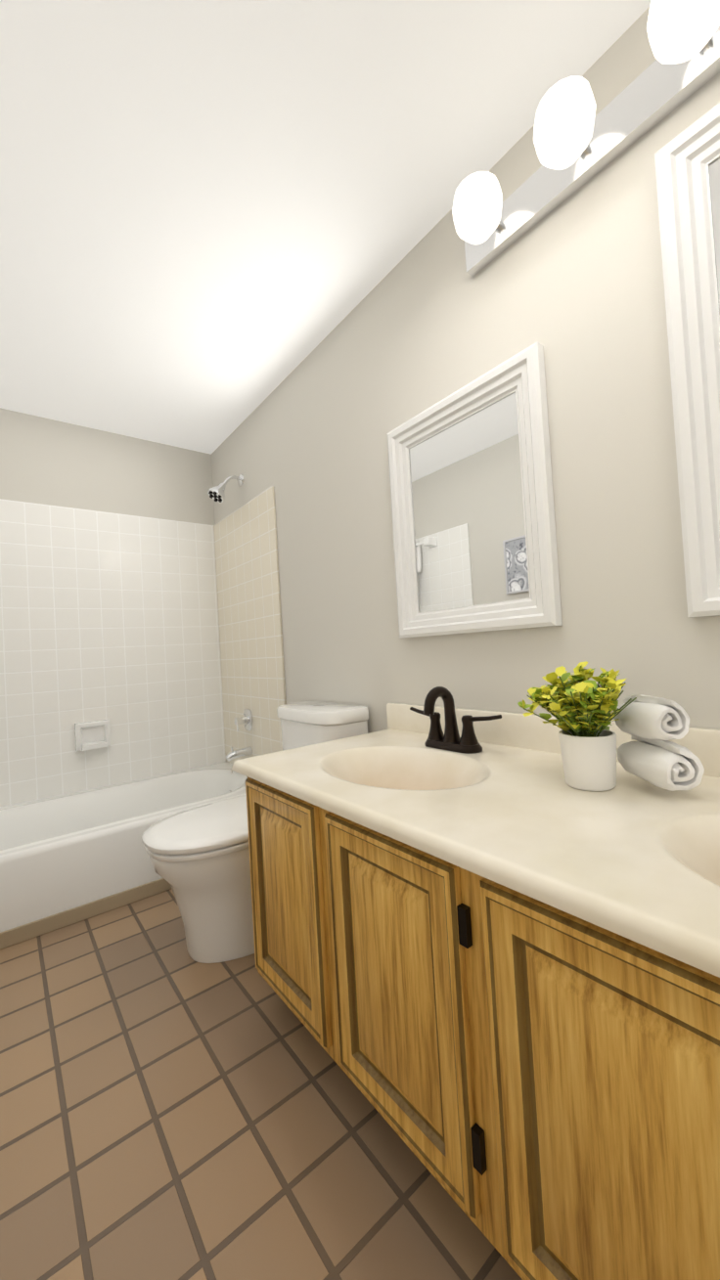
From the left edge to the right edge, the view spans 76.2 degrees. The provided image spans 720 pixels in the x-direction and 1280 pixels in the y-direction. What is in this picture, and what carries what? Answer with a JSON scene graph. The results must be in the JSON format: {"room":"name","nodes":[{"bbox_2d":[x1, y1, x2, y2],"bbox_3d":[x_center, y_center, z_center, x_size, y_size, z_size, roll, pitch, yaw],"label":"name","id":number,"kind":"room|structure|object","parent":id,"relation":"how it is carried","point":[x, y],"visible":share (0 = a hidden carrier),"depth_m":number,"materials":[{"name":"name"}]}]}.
{"room":"bathroom","nodes":[
{"label":"bathroom","id":0,"kind":"room"},
{"bbox_2d":[0,407,214,525],"bbox_3d":[-1.516,-0.031,2.482,1.724,2.260,0.100,-2,-1,-38],"label":"wall","id":1,"kind":"structure","parent":0,"point":[44,461],"depth_m":2.54,"materials":[{"name":"white paint"}]},
{"bbox_2d":[0,498,225,807],"bbox_3d":[-1.478,0.046,2.437,1.504,1.500,0.010,-2,-1,-38],"label":"wall tile","id":2,"kind":"structure","parent":1,"relation":"attached to","point":[111,617],"depth_m":2.50,"materials":[{"name":"white tile"}]},
{"bbox_2d":[74,719,110,750],"bbox_3d":[-1.399,0.502,2.416,0.160,0.140,0.070,-2,-1,-38],"label":"soap dish","id":3,"kind":"object","parent":2,"relation":"attached to","point":[95,734],"visible":1,"depth_m":2.42,"materials":[{"name":"white ceramic"}]},
{"bbox_2d":[0,888,522,1279],"bbox_3d":[-0.121,1.035,0.769,1.724,0.100,4.400,-2,-1,-38],"label":"floor","id":4,"kind":"structure","parent":0,"point":[171,1108],"depth_m":0.92,"materials":[{"name":"tile"}]},
{"bbox_2d":[0,761,247,932],"bbox_3d":[-1.190,0.920,2.120,1.500,0.310,0.748,-2,-1,-38],"label":"bathtub","id":5,"kind":"object","parent":4,"relation":"on","point":[62,853],"visible":0.71,"depth_m":1.87,"materials":[{"name":"white ceramic"}]},
{"bbox_2d":[0,878,171,949],"bbox_3d":[-0.948,1.027,1.818,1.500,0.055,0.010,-2,-1,-38],"label":"baseboard","id":6,"kind":"structure","parent":5,"relation":"attached to","point":[30,930],"depth_m":1.73,"materials":[{"name":"beige plastic"}]},
{"bbox_2d":[141,701,368,963],"bbox_3d":[-0.368,0.639,1.659,0.761,0.754,0.438,-2,-1,-38],"label":"toilet","id":7,"kind":"object","parent":4,"relation":"on","point":[199,857],"visible":0.4,"depth_m":1.45,"materials":[{"name":"white ceramic"}]},
{"bbox_2d":[231,703,719,1279],"bbox_3d":[0.553,0.561,0.627,0.607,0.762,2.135,-2,-1,-38],"label":"bathroom vanity","id":8,"kind":"object","parent":4,"relation":"on","point":[490,973],"visible":0.96,"depth_m":0.66,"materials":[{"name":"brown wood"}]},
{"bbox_2d":[409,686,501,753],"bbox_3d":[0.225,0.213,1.255,0.134,0.174,0.320,-2,-1,-38],"label":"faucet","id":9,"kind":"object","parent":8,"relation":"on","point":[451,739],"visible":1,"depth_m":1.25,"materials":[{"name":"black metal"}]},
{"bbox_2d":[517,661,636,791],"bbox_3d":[0.427,0.163,0.894,0.217,0.236,0.224,-2,-1,-38],"label":"plant","id":10,"kind":"object","parent":8,"relation":"on","point":[583,708],"visible":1,"depth_m":0.85,"materials":[{"name":"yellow plant"}]},
{"bbox_2d":[0,0,651,454],"bbox_3d":[-0.259,-1.321,0.818,1.724,0.100,4.400,-2,-1,-38],"label":"ceiling","id":11,"kind":"structure","parent":0,"point":[219,219],"depth_m":1.23,"materials":[{"name":"white paint"}]},
{"bbox_2d":[211,7,719,733],"bbox_3d":[0.448,-0.170,1.296,0.100,2.260,4.200,-2,-1,-38],"label":"wall","id":12,"kind":"structure","parent":0,"point":[573,284],"depth_m":1.21,"materials":[{"name":"white paint"}]},
{"bbox_2d":[207,474,243,502],"bbox_3d":[-0.743,-0.842,2.532,0.195,0.180,0.100,-2,-1,-38],"label":"shower head","id":13,"kind":"object","parent":12,"relation":"attached to","point":[216,494],"visible":1,"depth_m":2.50},
{"bbox_2d":[213,485,286,764],"bbox_3d":[-0.627,0.150,2.587,0.010,1.800,0.813,-2,-1,-38],"label":"wall tile","id":14,"kind":"structure","parent":12,"relation":"attached to","point":[249,621],"depth_m":2.53,"materials":[{"name":"white tile"}]},
{"bbox_2d":[225,746,252,761],"bbox_3d":[-0.676,0.625,2.551,0.141,0.075,0.052,-2,-1,-38],"label":"tub spout","id":15,"kind":"object","parent":14,"relation":"attached to","point":[239,753],"visible":1,"depth_m":2.54,"materials":[{"name":"silver metal"}]},
{"bbox_2d":[234,708,252,731],"bbox_3d":[-0.663,0.452,2.573,0.082,0.120,0.090,-2,-1,-38],"label":"shower valve","id":16,"kind":"object","parent":14,"relation":"attached to","point":[246,721],"visible":1,"depth_m":2.57,"materials":[{"name":"silver metal"}]},
{"bbox_2d":[387,341,562,638],"bbox_3d":[0.297,-0.375,1.366,0.034,0.710,0.565,-2,-1,-38],"label":"mirror","id":17,"kind":"object","parent":12,"relation":"attached to","point":[472,513],"visible":1,"depth_m":1.32,"materials":[{"name":"white mirror"}]},
{"bbox_2d":[452,0,719,276],"bbox_3d":[0.529,-1.109,0.913,0.181,0.140,0.900,-2,-1,-38],"label":"sconce","id":18,"kind":"object","parent":12,"relation":"attached to","point":[578,144],"visible":1,"depth_m":0.97,"materials":[{"name":"white glass"}]},
{"bbox_2d":[654,102,719,617],"bbox_3d":[0.973,-0.545,0.499,0.034,0.945,1.100,-2,-1,-38],"label":"mirror","id":19,"kind":"object","parent":12,"relation":"attached to","point":[686,161],"visible":0.92,"depth_m":0.89,"materials":[{"name":"white mirror"}]}
]}

